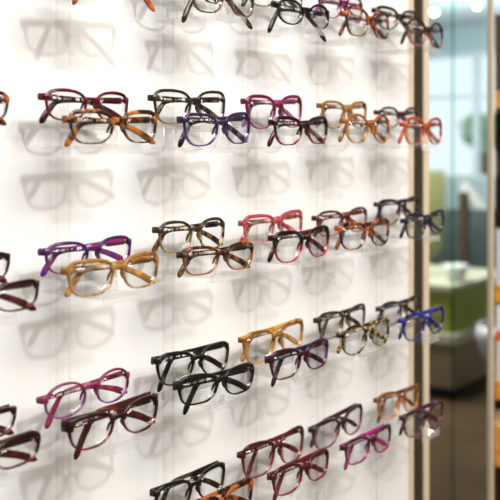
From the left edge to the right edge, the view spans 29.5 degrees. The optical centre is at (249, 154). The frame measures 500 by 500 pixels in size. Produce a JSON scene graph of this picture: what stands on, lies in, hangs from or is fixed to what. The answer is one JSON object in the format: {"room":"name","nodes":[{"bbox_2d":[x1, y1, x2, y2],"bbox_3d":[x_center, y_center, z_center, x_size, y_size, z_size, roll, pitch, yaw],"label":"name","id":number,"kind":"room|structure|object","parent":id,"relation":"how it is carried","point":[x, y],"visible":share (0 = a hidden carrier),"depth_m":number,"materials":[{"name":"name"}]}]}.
{"room":"shop","nodes":[
{"label":"shop","id":0,"kind":"room"},
{"bbox_2d":[0,0,407,499],"bbox_3d":[-0.380,0.095,0.859,0.050,2.770,2.098,0,0,38],"label":"wall","id":1,"kind":"structure","parent":0,"point":[51,192],"depth_m":1.22,"materials":[{"name":"white paint"}]},
{"bbox_2d":[158,0,240,499],"bbox_3d":[-0.067,0.200,1.136,0.108,1.400,0.064,0,0,38],"label":"rail","id":2,"kind":"object","parent":1,"relation":"attached to","point":[174,0],"depth_m":1.17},
{"bbox_2d":[147,89,224,123],"bbox_3d":[-0.075,-0.058,1.145,0.025,0.041,0.139,0,2,37],"label":"eyeglasses","id":3,"kind":"object","parent":2,"relation":"on","point":[196,101],"visible":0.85,"depth_m":1.13,"materials":[{"name":"brown plastic"}]},
{"bbox_2d":[152,217,224,253],"bbox_3d":[-0.071,0.096,1.147,0.023,0.040,0.130,0,0,40],"label":"eyeglasses","id":4,"kind":"object","parent":2,"relation":"on","point":[162,230],"visible":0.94,"depth_m":1.14,"materials":[{"name":"brown plastic"}]},
{"bbox_2d":[164,227,187,230],"bbox_3d":[-0.085,0.088,1.133,0.001,0.003,0.051,0,0,38],"label":"print","id":5,"kind":"object","parent":4,"relation":"on","point":[177,227],"depth_m":1.13},
{"bbox_2d":[176,112,249,147],"bbox_3d":[-0.040,-0.030,1.111,0.023,0.044,0.134,0,0,39],"label":"eyeglasses","id":6,"kind":"object","parent":2,"relation":"on","point":[223,121],"visible":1,"depth_m":1.10,"materials":[{"name":"purple plastic"}]},
{"bbox_2d":[176,241,253,277],"bbox_3d":[-0.039,0.121,1.113,0.023,0.036,0.133,0,0,41],"label":"eyeglasses","id":7,"kind":"object","parent":2,"relation":"on","point":[187,255],"visible":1,"depth_m":1.10,"materials":[{"name":"brown plastic"}]},
{"bbox_2d":[190,251,213,255],"bbox_3d":[-0.054,0.113,1.098,0.001,0.003,0.052,0,0,39],"label":"print","id":8,"kind":"object","parent":7,"relation":"on","point":[208,252],"depth_m":1.10},
{"bbox_3d":[-0.059,-0.185,1.136,0.094,0.061,0.058,0,0,38],"label":"bracket","id":9,"kind":"object","parent":2,"relation":"attached to","visible":0},
{"bbox_2d":[205,0,223,5],"bbox_3d":[-0.073,-0.204,1.145,0.023,0.044,0.139,0,0,39],"label":"eyeglasses","id":10,"kind":"object","parent":9,"relation":"on","point":[215,1],"visible":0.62,"depth_m":1.17,"materials":[{"name":"black"}]},
{"bbox_2d":[181,0,253,29],"bbox_3d":[-0.033,-0.176,1.120,0.023,0.052,0.130,0,0,39],"label":"eyeglasses","id":11,"kind":"object","parent":9,"relation":"on","point":[235,9],"visible":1,"depth_m":1.12,"materials":[{"name":"brown plastic"}]},
{"bbox_3d":[-0.061,0.267,1.133,0.094,0.054,0.068,0,0,38],"label":"bracket","id":12,"kind":"object","parent":2,"relation":"attached to","visible":0},
{"bbox_2d":[151,341,228,391],"bbox_3d":[-0.071,0.255,1.149,0.023,0.050,0.136,0,0,41],"label":"eyeglasses","id":13,"kind":"object","parent":12,"relation":"on","point":[199,352],"visible":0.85,"depth_m":1.14,"materials":[{"name":"black plastic"}]},
{"bbox_2d":[164,352,192,359],"bbox_3d":[-0.086,0.240,1.133,0.001,0.003,0.052,0,-1,38],"label":"print","id":14,"kind":"object","parent":13,"relation":"on","point":[166,358],"depth_m":1.12},
{"bbox_2d":[172,362,254,414],"bbox_3d":[-0.041,0.272,1.111,0.023,0.050,0.140,0,0,41],"label":"eyeglasses","id":15,"kind":"object","parent":12,"relation":"on","point":[195,380],"visible":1,"depth_m":1.10,"materials":[{"name":"black plastic"}]},
{"bbox_2d":[187,378,211,384],"bbox_3d":[-0.056,0.260,1.094,0.001,0.003,0.049,0,-2,38],"label":"print","id":16,"kind":"object","parent":15,"relation":"on","point":[207,379],"depth_m":1.10},
{"bbox_3d":[-0.061,0.413,1.132,0.094,0.045,0.061,0,0,38],"label":"bracket","id":17,"kind":"object","parent":2,"relation":"attached to","visible":0},
{"bbox_2d":[149,460,224,499],"bbox_3d":[-0.075,0.406,1.146,0.025,0.048,0.134,0,0,37],"label":"eyeglasses","id":18,"kind":"object","parent":17,"relation":"on","point":[155,492],"visible":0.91,"depth_m":1.15,"materials":[{"name":"black plastic"}]},
{"bbox_2d":[196,477,253,499],"bbox_3d":[-0.040,0.415,1.113,0.025,0.051,0.136,0,-1,37],"label":"eyeglasses","id":19,"kind":"object","parent":17,"relation":"on","point":[225,493],"visible":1,"depth_m":1.13,"materials":[{"name":"orange plastic"}]},
{"bbox_2d":[408,0,413,499],"bbox_3d":[0.266,0.100,1.699,0.051,2.800,0.020,0,0,38],"label":"trim","id":20,"kind":"structure","parent":1,"relation":"attached to","point":[410,2],"depth_m":1.68,"materials":[{"name":"beige wood"}]},
{"bbox_2d":[414,0,422,499],"bbox_3d":[0.282,0.100,1.724,0.047,2.800,0.040,0,0,38],"label":"trim","id":21,"kind":"structure","parent":1,"relation":"attached to","point":[418,4],"depth_m":1.71,"materials":[{"name":"brown wood"}]},
{"bbox_2d":[423,0,428,499],"bbox_3d":[0.314,0.100,1.738,0.021,2.800,0.020,0,0,38],"label":"trim","id":22,"kind":"structure","parent":1,"relation":"attached to","point":[425,2],"depth_m":1.73,"materials":[{"name":"beige metal"}]},
{"bbox_3d":[-0.306,0.200,0.903,0.014,1.400,0.024,0,0,38],"label":"rail","id":23,"kind":"object","parent":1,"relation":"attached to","visible":0},
{"bbox_3d":[-0.261,0.273,0.872,0.094,0.047,0.064,0,0,38],"label":"bracket","id":24,"kind":"object","parent":23,"relation":"attached to","visible":0},
{"bbox_2d":[0,404,16,436],"bbox_3d":[-0.272,0.267,0.886,0.023,0.045,0.133,0,0,41],"label":"eyeglasses","id":25,"kind":"object","parent":24,"relation":"on","point":[4,430],"visible":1,"depth_m":0.93,"materials":[{"name":"red plastic"}]},
{"bbox_2d":[0,429,40,469],"bbox_3d":[-0.241,0.281,0.852,0.025,0.047,0.133,0,0,37],"label":"eyeglasses","id":26,"kind":"object","parent":24,"relation":"on","point":[30,435],"visible":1,"depth_m":0.88,"materials":[{"name":"red plastic"}]},
{"bbox_3d":[-0.264,0.126,0.869,0.094,0.054,0.061,0,0,38],"label":"bracket","id":27,"kind":"object","parent":23,"relation":"attached to","visible":0},
{"bbox_2d":[0,252,10,282],"bbox_3d":[-0.277,0.110,0.882,0.025,0.034,0.133,0,0,36],"label":"eyeglasses","id":28,"kind":"object","parent":27,"relation":"on","point":[3,255],"visible":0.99,"depth_m":0.93,"materials":[{"name":"red plastic"}]},
{"bbox_2d":[0,279,39,311],"bbox_3d":[-0.241,0.134,0.849,0.023,0.038,0.133,0,0,40],"label":"eyeglasses","id":29,"kind":"object","parent":27,"relation":"on","point":[24,283],"visible":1,"depth_m":0.88,"materials":[{"name":"red plastic"}]},
{"bbox_3d":[-0.282,-0.040,0.884,0.047,0.033,0.056,0,0,38],"label":"bracket","id":30,"kind":"object","parent":23,"relation":"attached to","visible":0},
{"bbox_2d":[0,91,9,125],"bbox_3d":[-0.278,-0.042,0.881,0.025,0.041,0.133,0,0,37],"label":"eyeglasses","id":31,"kind":"object","parent":30,"relation":"on","point":[6,99],"visible":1,"depth_m":0.93,"materials":[{"name":"orange plastic"}]},
{"bbox_3d":[-0.206,0.200,1.033,0.014,1.400,0.024,0,0,38],"label":"rail","id":32,"kind":"object","parent":1,"relation":"attached to","visible":0},
{"bbox_2d":[52,96,126,146],"bbox_3d":[-0.164,-0.032,0.999,0.094,0.060,0.063,0,0,38],"label":"bracket","id":33,"kind":"object","parent":32,"relation":"attached to","point":[74,124],"visible":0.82,"depth_m":1.00,"materials":[{"name":"clear plastic"}]},
{"bbox_2d":[37,88,128,123],"bbox_3d":[-0.176,-0.051,1.014,0.025,0.037,0.131,0,1,36],"label":"eyeglasses","id":34,"kind":"object","parent":33,"relation":"on","point":[96,102],"visible":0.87,"depth_m":1.00,"materials":[{"name":"red plastic"}]},
{"bbox_2d":[53,97,82,100],"bbox_3d":[-0.188,-0.059,0.999,0.001,0.003,0.053,0,1,36],"label":"print","id":35,"kind":"object","parent":34,"relation":"on","point":[59,98],"depth_m":0.99},
{"bbox_2d":[62,109,156,146],"bbox_3d":[-0.142,-0.028,0.980,0.025,0.038,0.131,0,1,38],"label":"eyeglasses","id":36,"kind":"object","parent":33,"relation":"on","point":[123,121],"visible":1,"depth_m":0.97,"materials":[{"name":"orange plastic"}]},
{"bbox_2d":[78,119,105,121],"bbox_3d":[-0.155,-0.035,0.965,0.001,0.003,0.052,0,1,39],"label":"print","id":37,"kind":"object","parent":36,"relation":"on","point":[101,120],"depth_m":0.96},
{"bbox_2d":[46,387,140,457],"bbox_3d":[-0.164,0.271,0.999,0.094,0.061,0.063,0,0,38],"label":"bracket","id":38,"kind":"object","parent":32,"relation":"attached to","point":[67,387],"visible":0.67,"depth_m":0.98,"materials":[{"name":"clear plastic"}]},
{"bbox_2d":[36,367,129,428],"bbox_3d":[-0.176,0.258,1.014,0.025,0.049,0.132,0,2,37],"label":"eyeglasses","id":39,"kind":"object","parent":38,"relation":"on","point":[95,384],"visible":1,"depth_m":1.00,"materials":[{"name":"pink plastic"}]},
{"bbox_2d":[51,388,79,397],"bbox_3d":[-0.188,0.248,0.999,0.001,0.003,0.054,0,2,37],"label":"print","id":40,"kind":"object","parent":39,"relation":"on","point":[67,392],"depth_m":0.99},
{"bbox_2d":[61,391,157,459],"bbox_3d":[-0.142,0.281,0.980,0.025,0.050,0.133,0,1,38],"label":"eyeglasses","id":41,"kind":"object","parent":38,"relation":"on","point":[122,409],"visible":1,"depth_m":0.97,"materials":[{"name":"red plastic"}]},
{"bbox_3d":[-0.163,0.123,1.000,0.094,0.054,0.065,0,0,38],"label":"bracket","id":42,"kind":"object","parent":32,"relation":"attached to","visible":0},
{"bbox_2d":[37,235,131,276],"bbox_3d":[-0.174,0.107,1.016,0.025,0.037,0.132,0,1,38],"label":"eyeglasses","id":43,"kind":"object","parent":42,"relation":"on","point":[96,247],"visible":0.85,"depth_m":1.00,"materials":[{"name":"purple plastic"}]},
{"bbox_2d":[56,245,89,251],"bbox_3d":[-0.186,0.099,1.002,0.001,0.003,0.047,0,1,38],"label":"print","id":44,"kind":"object","parent":43,"relation":"on","point":[89,245],"depth_m":1.00},
{"bbox_2d":[60,251,158,297],"bbox_3d":[-0.142,0.122,0.979,0.023,0.040,0.134,0,0,40],"label":"eyeglasses","id":45,"kind":"object","parent":42,"relation":"on","point":[142,257],"visible":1,"depth_m":0.97,"materials":[{"name":"orange plastic"}]},
{"bbox_2d":[77,264,114,270],"bbox_3d":[-0.156,0.114,0.964,0.001,0.003,0.053,0,0,39],"label":"print","id":46,"kind":"object","parent":45,"relation":"on","point":[103,266],"depth_m":0.96},
{"bbox_3d":[-0.163,-0.199,1.000,0.094,0.075,0.060,0,0,38],"label":"bracket","id":47,"kind":"object","parent":32,"relation":"attached to","visible":0},
{"bbox_2d":[72,0,154,11],"bbox_3d":[-0.141,-0.179,0.980,0.023,0.058,0.133,0,0,40],"label":"eyeglasses","id":48,"kind":"object","parent":47,"relation":"on","point":[148,3],"visible":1,"depth_m":1.03,"materials":[{"name":"orange plastic"}]},
{"bbox_3d":[-0.001,0.200,1.300,0.014,1.400,0.024,0,0,38],"label":"rail","id":49,"kind":"object","parent":1,"relation":"attached to","visible":0},
{"bbox_2d":[250,128,291,135],"bbox_3d":[0.042,-0.037,1.267,0.094,0.067,0.062,0,0,38],"label":"bracket","id":50,"kind":"object","parent":49,"relation":"attached to","point":[283,128],"visible":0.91,"depth_m":1.28,"materials":[{"name":"clear plastic"}]},
{"bbox_2d":[240,94,301,128],"bbox_3d":[0.030,-0.059,1.280,0.023,0.049,0.136,0,0,39],"label":"eyeglasses","id":51,"kind":"object","parent":50,"relation":"on","point":[249,103],"visible":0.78,"depth_m":1.27,"materials":[{"name":"purple plastic"}]},
{"bbox_2d":[267,116,327,146],"bbox_3d":[0.064,-0.032,1.249,0.025,0.040,0.131,0,2,37],"label":"eyeglasses","id":52,"kind":"object","parent":50,"relation":"on","point":[277,123],"visible":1,"depth_m":1.24,"materials":[{"name":"black plastic"}]},
{"bbox_2d":[243,239,317,269],"bbox_3d":[0.042,0.116,1.267,0.094,0.062,0.058,0,0,38],"label":"bracket","id":53,"kind":"object","parent":49,"relation":"attached to","point":[263,259],"visible":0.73,"depth_m":1.27,"materials":[{"name":"clear plastic"}]},
{"bbox_2d":[238,209,302,242],"bbox_3d":[0.028,0.096,1.279,0.025,0.039,0.139,0,1,38],"label":"eyeglasses","id":54,"kind":"object","parent":53,"relation":"on","point":[247,224],"visible":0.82,"depth_m":1.27,"materials":[{"name":"red plastic"}]},
{"bbox_2d":[267,225,329,262],"bbox_3d":[0.065,0.116,1.249,0.025,0.042,0.133,0,1,38],"label":"eyeglasses","id":55,"kind":"object","parent":53,"relation":"on","point":[303,235],"visible":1,"depth_m":1.24,"materials":[{"name":"black plastic"}]},
{"bbox_2d":[277,233,300,238],"bbox_3d":[0.051,0.105,1.234,0.001,0.003,0.052,0,1,39],"label":"print","id":56,"kind":"object","parent":55,"relation":"on","point":[279,237],"depth_m":1.23},
{"bbox_3d":[0.044,-0.193,1.269,0.094,0.069,0.058,0,0,38],"label":"bracket","id":57,"kind":"object","parent":49,"relation":"attached to","visible":0},
{"bbox_2d":[241,0,302,7],"bbox_3d":[0.031,-0.216,1.281,0.023,0.043,0.134,0,0,41],"label":"eyeglasses","id":58,"kind":"object","parent":57,"relation":"on","point":[243,3],"visible":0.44,"depth_m":1.27,"materials":[{"name":"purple plastic"}]},
{"bbox_2d":[267,0,329,41],"bbox_3d":[0.068,-0.178,1.251,0.023,0.047,0.128,0,0,41],"label":"eyeglasses","id":59,"kind":"object","parent":57,"relation":"on","point":[306,12],"visible":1,"depth_m":1.24,"materials":[{"name":"black"}]},
{"bbox_2d":[280,6,300,10],"bbox_3d":[0.055,-0.191,1.239,0.001,0.003,0.052,0,1,39],"label":"print","id":60,"kind":"object","parent":59,"relation":"on","point":[286,7],"depth_m":1.23},
{"bbox_3d":[0.042,0.415,1.267,0.094,0.058,0.059,0,0,38],"label":"bracket","id":61,"kind":"object","parent":49,"relation":"attached to","visible":0},
{"bbox_2d":[237,425,303,478],"bbox_3d":[0.028,0.403,1.279,0.025,0.055,0.143,0,0,38],"label":"eyeglasses","id":62,"kind":"object","parent":61,"relation":"on","point":[273,442],"visible":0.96,"depth_m":1.27,"materials":[{"name":"red plastic"}]},
{"bbox_2d":[267,448,328,499],"bbox_3d":[0.063,0.421,1.248,0.025,0.052,0.138,0,-1,37],"label":"eyeglasses","id":63,"kind":"object","parent":61,"relation":"on","point":[301,463],"visible":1,"depth_m":1.24,"materials":[{"name":"red plastic"}]},
{"bbox_3d":[0.041,0.267,1.266,0.094,0.057,0.064,0,0,38],"label":"bracket","id":64,"kind":"object","parent":49,"relation":"attached to","visible":0},
{"bbox_2d":[238,318,303,364],"bbox_3d":[0.029,0.250,1.279,0.023,0.047,0.141,0,0,40],"label":"eyeglasses","id":65,"kind":"object","parent":64,"relation":"on","point":[246,340],"visible":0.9,"depth_m":1.27,"materials":[{"name":"orange plastic"}]},
{"bbox_2d":[264,337,328,386],"bbox_3d":[0.061,0.272,1.245,0.025,0.052,0.135,0,1,39],"label":"eyeglasses","id":66,"kind":"object","parent":64,"relation":"on","point":[280,355],"visible":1,"depth_m":1.23,"materials":[{"name":"purple plastic"}]},
{"bbox_3d":[0.102,0.200,1.434,0.014,1.400,0.024,0,0,38],"label":"rail","id":67,"kind":"object","parent":1,"relation":"attached to","visible":0},
{"bbox_2d":[311,233,380,252],"bbox_3d":[0.144,0.116,1.400,0.094,0.056,0.070,0,0,38],"label":"bracket","id":68,"kind":"object","parent":67,"relation":"attached to","point":[330,247],"visible":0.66,"depth_m":1.40,"materials":[{"name":"clear plastic"}]},
{"bbox_2d":[311,207,366,236],"bbox_3d":[0.134,0.099,1.417,0.025,0.039,0.142,0,1,39],"label":"eyeglasses","id":69,"kind":"object","parent":68,"relation":"on","point":[346,216],"visible":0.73,"depth_m":1.41,"materials":[{"name":"red plastic"}]},
{"bbox_2d":[334,218,389,249],"bbox_3d":[0.163,0.114,1.376,0.023,0.041,0.140,0,0,41],"label":"eyeglasses","id":70,"kind":"object","parent":68,"relation":"on","point":[368,226],"visible":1,"depth_m":1.36,"materials":[{"name":"orange plastic"}]},
{"bbox_2d":[328,128,384,143],"bbox_3d":[0.148,-0.040,1.405,0.094,0.064,0.068,0,0,38],"label":"bracket","id":71,"kind":"object","parent":67,"relation":"attached to","point":[351,128],"visible":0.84,"depth_m":1.41,"materials":[{"name":"clear plastic"}]},
{"bbox_2d":[315,100,366,128],"bbox_3d":[0.138,-0.060,1.420,0.023,0.044,0.134,0,0,40],"label":"eyeglasses","id":72,"kind":"object","parent":71,"relation":"on","point":[347,108],"visible":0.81,"depth_m":1.41,"materials":[{"name":"orange plastic"}]},
{"bbox_2d":[338,113,389,142],"bbox_3d":[0.167,-0.038,1.383,0.025,0.043,0.133,0,1,37],"label":"eyeglasses","id":73,"kind":"object","parent":71,"relation":"on","point":[347,121],"visible":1,"depth_m":1.37,"materials":[{"name":"orange plastic"}]},
{"bbox_3d":[0.145,-0.195,1.401,0.094,0.070,0.059,0,0,38],"label":"bracket","id":74,"kind":"object","parent":67,"relation":"attached to","visible":0},
{"bbox_2d":[312,0,362,23],"bbox_3d":[0.131,-0.219,1.413,0.025,0.040,0.133,0,2,36],"label":"eyeglasses","id":75,"kind":"object","parent":74,"relation":"on","point":[344,4],"visible":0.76,"depth_m":1.41,"materials":[{"name":"purple plastic"}]},
{"bbox_2d":[339,6,388,39],"bbox_3d":[0.168,-0.191,1.382,0.023,0.044,0.134,0,0,39],"label":"eyeglasses","id":76,"kind":"object","parent":74,"relation":"on","point":[369,20],"visible":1,"depth_m":1.37,"materials":[{"name":"orange plastic"}]},
{"bbox_3d":[0.144,0.419,1.399,0.094,0.058,0.063,0,0,38],"label":"bracket","id":77,"kind":"object","parent":67,"relation":"attached to","visible":0},
{"bbox_2d":[308,403,362,448],"bbox_3d":[0.128,0.401,1.407,0.023,0.044,0.146,0,0,39],"label":"eyeglasses","id":78,"kind":"object","parent":77,"relation":"on","point":[336,417],"visible":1,"depth_m":1.41,"materials":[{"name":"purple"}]},
{"bbox_2d":[340,424,390,469],"bbox_3d":[0.168,0.427,1.385,0.025,0.050,0.138,0,-1,37],"label":"eyeglasses","id":79,"kind":"object","parent":77,"relation":"on","point":[347,447],"visible":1,"depth_m":1.37,"materials":[{"name":"pink plastic"}]},
{"bbox_3d":[0.145,0.264,1.401,0.094,0.056,0.067,0,0,38],"label":"bracket","id":80,"kind":"object","parent":67,"relation":"attached to","visible":0},
{"bbox_2d":[313,303,365,338],"bbox_3d":[0.134,0.253,1.416,0.025,0.052,0.142,0,0,36],"label":"eyeglasses","id":81,"kind":"object","parent":80,"relation":"on","point":[346,313],"visible":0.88,"depth_m":1.40,"materials":[{"name":"black plastic"}]},
{"bbox_2d":[336,316,388,355],"bbox_3d":[0.164,0.261,1.379,0.025,0.043,0.140,0,1,38],"label":"eyeglasses","id":82,"kind":"object","parent":80,"relation":"on","point":[364,327],"visible":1,"depth_m":1.37,"materials":[{"name":"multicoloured plastic"}]},
{"bbox_3d":[0.210,0.200,1.575,0.014,1.400,0.024,0,0,38],"label":"rail","id":83,"kind":"object","parent":1,"relation":"attached to","visible":0},
{"bbox_2d":[374,221,436,242],"bbox_3d":[0.254,0.109,1.543,0.094,0.060,0.058,0,0,38],"label":"bracket","id":84,"kind":"object","parent":83,"relation":"attached to","point":[391,236],"visible":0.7,"depth_m":1.54,"materials":[{"name":"clear plastic"}]},
{"bbox_2d":[373,196,418,224],"bbox_3d":[0.240,0.090,1.555,0.025,0.042,0.144,0,1,37],"label":"eyeglasses","id":85,"kind":"object","parent":84,"relation":"on","point":[382,203],"visible":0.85,"depth_m":1.54,"materials":[{"name":"black plastic"}]},
{"bbox_2d":[399,209,443,238],"bbox_3d":[0.276,0.110,1.524,0.025,0.040,0.137,0,2,38],"label":"eyeglasses","id":86,"kind":"object","parent":84,"relation":"on","point":[427,219],"visible":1,"depth_m":1.51,"materials":[{"name":"black"}]},
{"bbox_2d":[375,29,439,54],"bbox_3d":[0.252,-0.196,1.541,0.094,0.068,0.062,0,0,38],"label":"bracket","id":87,"kind":"object","parent":83,"relation":"attached to","point":[422,49],"visible":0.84,"depth_m":1.54,"materials":[{"name":"clear plastic"}]},
{"bbox_2d":[371,5,417,34],"bbox_3d":[0.236,-0.219,1.548,0.023,0.043,0.143,0,0,40],"label":"eyeglasses","id":88,"kind":"object","parent":87,"relation":"on","point":[398,17],"visible":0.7,"depth_m":1.54,"materials":[{"name":"black"}]},
{"bbox_2d":[400,18,442,48],"bbox_3d":[0.277,-0.194,1.526,0.025,0.044,0.134,0,1,37],"label":"eyeglasses","id":89,"kind":"object","parent":87,"relation":"on","point":[427,31],"visible":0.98,"depth_m":1.51,"materials":[{"name":"black plastic"}]},
{"bbox_2d":[380,128,434,146],"bbox_3d":[0.252,-0.039,1.540,0.094,0.065,0.062,0,0,38],"label":"bracket","id":90,"kind":"object","parent":83,"relation":"attached to","point":[408,128],"visible":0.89,"depth_m":1.53,"materials":[{"name":"clear plastic"}]},
{"bbox_2d":[373,106,417,128],"bbox_3d":[0.239,-0.060,1.553,0.025,0.038,0.140,0,2,37],"label":"eyeglasses","id":91,"kind":"object","parent":90,"relation":"on","point":[399,114],"visible":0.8,"depth_m":1.54,"materials":[{"name":"purple plastic"}]},
{"bbox_2d":[398,117,441,144],"bbox_3d":[0.273,-0.039,1.521,0.025,0.044,0.133,0,1,38],"label":"eyeglasses","id":92,"kind":"object","parent":90,"relation":"on","point":[406,125],"visible":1,"depth_m":1.51,"materials":[{"name":"red plastic"}]},
{"bbox_3d":[0.254,0.271,1.543,0.094,0.057,0.066,0,0,38],"label":"bracket","id":93,"kind":"object","parent":83,"relation":"attached to","visible":0},
{"bbox_2d":[375,295,420,325],"bbox_3d":[0.244,0.254,1.558,0.023,0.039,0.141,0,0,40],"label":"eyeglasses","id":94,"kind":"object","parent":93,"relation":"on","point":[404,303],"visible":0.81,"depth_m":1.55,"materials":[{"name":"black plastic"}]},
{"bbox_2d":[398,305,443,340],"bbox_3d":[0.274,0.269,1.522,0.025,0.043,0.143,0,1,38],"label":"eyeglasses","id":95,"kind":"object","parent":93,"relation":"on","point":[427,320],"visible":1,"depth_m":1.51,"materials":[{"name":"blue plastic"}]},
{"bbox_3d":[0.253,0.421,1.541,0.094,0.062,0.060,0,0,38],"label":"bracket","id":96,"kind":"object","parent":83,"relation":"attached to","visible":0},
{"bbox_2d":[373,384,418,422],"bbox_3d":[0.240,0.405,1.554,0.023,0.054,0.146,0,0,40],"label":"eyeglasses","id":97,"kind":"object","parent":96,"relation":"on","point":[384,396],"visible":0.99,"depth_m":1.54,"materials":[{"name":"orange plastic"}]},
{"bbox_2d":[399,399,442,437],"bbox_3d":[0.274,0.421,1.522,0.025,0.041,0.146,0,-2,36],"label":"eyeglasses","id":98,"kind":"object","parent":96,"relation":"on","point":[427,415],"visible":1,"depth_m":1.52,"materials":[{"name":"purple plastic"}]},
{"bbox_2d":[429,170,444,265],"bbox_3d":[1.266,0.820,8.838,1.020,1.360,0.360,0,0,38],"label":"wall column","id":99,"kind":"structure","parent":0,"point":[436,177],"depth_m":8.55,"materials":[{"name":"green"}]},
{"bbox_2d":[429,375,494,499],"bbox_3d":[0.363,1.550,5.396,13.000,0.100,15.000,0,0,38],"label":"floor","id":100,"kind":"structure","parent":0,"point":[458,445],"depth_m":4.87,"materials":[{"name":"brown wood"}]},
{"bbox_2d":[429,265,494,396],"bbox_3d":[1.219,1.150,6.410,0.852,0.700,1.050,0,0,38],"label":"counter","id":101,"kind":"object","parent":100,"relation":"on","point":[457,363],"visible":0.3,"depth_m":5.90,"materials":[{"name":"green"}]},
{"bbox_2d":[443,263,467,280],"bbox_3d":[1.311,0.750,6.066,0.160,0.100,0.160,0,0,38],"label":"bowl","id":102,"kind":"object","parent":101,"relation":"on","point":[453,271],"visible":1,"depth_m":6.01,"materials":[{"name":"white ceramic"}]},
{"bbox_2d":[431,209,494,269],"bbox_3d":[1.876,0.986,8.050,0.620,1.028,0.624,0,0,16],"label":"partition","id":103,"kind":"object","parent":100,"relation":"on","point":[477,217],"visible":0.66,"depth_m":8.25,"materials":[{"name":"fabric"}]},
{"bbox_2d":[459,192,468,267],"bbox_3d":[1.644,0.892,7.300,0.060,1.215,0.060,0,0,38],"label":"post","id":104,"kind":"object","parent":100,"relation":"on","point":[463,196],"visible":0.36,"depth_m":7.28,"materials":[{"name":"brown wood"}]},
{"bbox_2d":[458,181,486,208],"bbox_3d":[2.055,0.867,8.600,0.342,1.266,0.056,0,0,0],"label":"stair rail","id":105,"kind":"object","parent":100,"relation":"on","point":[474,199],"visible":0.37,"depth_m":8.57,"materials":[{"name":"white"}]},
{"bbox_2d":[475,319,494,465],"bbox_3d":[1.264,1.160,4.600,0.340,0.680,0.340,0,0,38],"label":"stool","id":106,"kind":"object","parent":100,"relation":"on","point":[481,328],"visible":0.43,"depth_m":4.56,"materials":[{"name":"white"}]},
{"bbox_2d":[487,0,493,499],"bbox_3d":[0.499,0.100,1.970,0.012,2.800,0.008,0,0,38],"label":"trim","id":107,"kind":"structure","parent":100,"relation":"on","point":[490,3],"depth_m":1.97,"materials":[{"name":"beige wood"}]},
{"bbox_2d":[495,15,499,499],"bbox_3d":[0.908,0.550,2.520,0.500,1.900,0.295,0,0,14],"label":"shelf unit","id":108,"kind":"object","parent":100,"relation":"on","point":[497,17],"visible":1,"depth_m":2.71,"materials":[{"name":"orange wood"}]},
{"bbox_2d":[496,228,499,284],"bbox_3d":[0.679,0.267,2.525,0.050,0.135,0.170,0,0,14],"label":"box","id":109,"kind":"object","parent":108,"relation":"on","point":[497,229],"visible":1,"depth_m":2.45,"materials":[{"name":"white"}]},
{"bbox_2d":[496,341,499,380],"bbox_3d":[0.689,0.531,2.522,0.070,0.103,0.170,0,0,14],"label":"box","id":110,"kind":"object","parent":108,"relation":"on","point":[497,342],"visible":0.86,"depth_m":2.45,"materials":[{"name":"beige"}]},
{"bbox_2d":[496,331,499,340],"bbox_3d":[0.689,0.467,2.522,0.070,0.025,0.170,0,0,14],"label":"box","id":111,"kind":"object","parent":110,"relation":"on","point":[497,332],"visible":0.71,"depth_m":2.45,"materials":[{"name":"orange"}]},
{"bbox_2d":[496,303,499,330],"bbox_3d":[0.689,0.420,2.522,0.070,0.070,0.170,0,0,14],"label":"box","id":112,"kind":"object","parent":111,"relation":"on","point":[497,304],"visible":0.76,"depth_m":2.45,"materials":[{"name":"white"}]},
{"bbox_2d":[496,410,499,447],"bbox_3d":[0.703,0.727,2.518,0.100,0.055,0.170,0,0,14],"label":"box","id":113,"kind":"object","parent":108,"relation":"on","point":[497,411],"visible":1,"depth_m":2.45,"materials":[{"name":"orange"}]},
{"bbox_2d":[429,25,494,208],"bbox_3d":[3.151,0.100,9.024,13.000,2.800,0.150,0,0,38],"label":"wall","id":114,"kind":"structure","parent":0,"point":[464,39],"depth_m":9.70,"materials":[{"name":"blue"}]},
{"bbox_2d":[429,51,475,179],"bbox_3d":[1.802,-0.400,9.990,1.236,1.300,0.040,0,0,38],"label":"window","id":115,"kind":"structure","parent":114,"relation":"in","point":[471,53],"depth_m":9.65,"materials":[{"name":"white"}]},
{"bbox_2d":[476,50,494,179],"bbox_3d":[2.786,-0.400,9.235,1.236,1.300,0.040,0,0,38],"label":"window","id":116,"kind":"structure","parent":114,"relation":"in","point":[479,54],"depth_m":9.59,"materials":[{"name":"white"}]},
{"bbox_2d":[429,0,499,29],"bbox_3d":[-0.520,-1.350,4.246,13.000,0.100,12.100,0,0,38],"label":"ceiling","id":117,"kind":"structure","parent":0,"point":[450,14],"depth_m":8.73,"materials":[{"name":"white paint"}]},
{"bbox_2d":[431,6,436,14],"bbox_3d":[1.220,-1.113,6.300,0.044,0.374,0.044,0,0,38],"label":"pendant lamp","id":118,"kind":"object","parent":117,"relation":"hanging from","point":[433,9],"visible":1,"depth_m":6.29,"materials":[{"name":"white glass"}]},
{"bbox_2d":[474,1,479,8],"bbox_3d":[1.577,-1.157,6.600,0.044,0.287,0.044,0,0,38],"label":"pendant lamp","id":119,"kind":"object","parent":117,"relation":"hanging from","point":[476,3],"visible":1,"depth_m":6.59,"materials":[{"name":"white"}]},
{"label":"outside","id":120,"kind":"structure","parent":0,"visible":0},
{"bbox_3d":[7.913,1.550,26.709,50.000,0.100,28.000,0,0,38],"label":"ground","id":121,"kind":"structure","parent":120,"visible":0},
{"bbox_2d":[457,112,494,174],"bbox_3d":[3.563,0.411,14.497,0.752,2.179,0.778,0,0,38],"label":"tree","id":122,"kind":"object","parent":121,"relation":"on","point":[466,126],"visible":0.38,"depth_m":14.40,"materials":[{"name":"green plant"}]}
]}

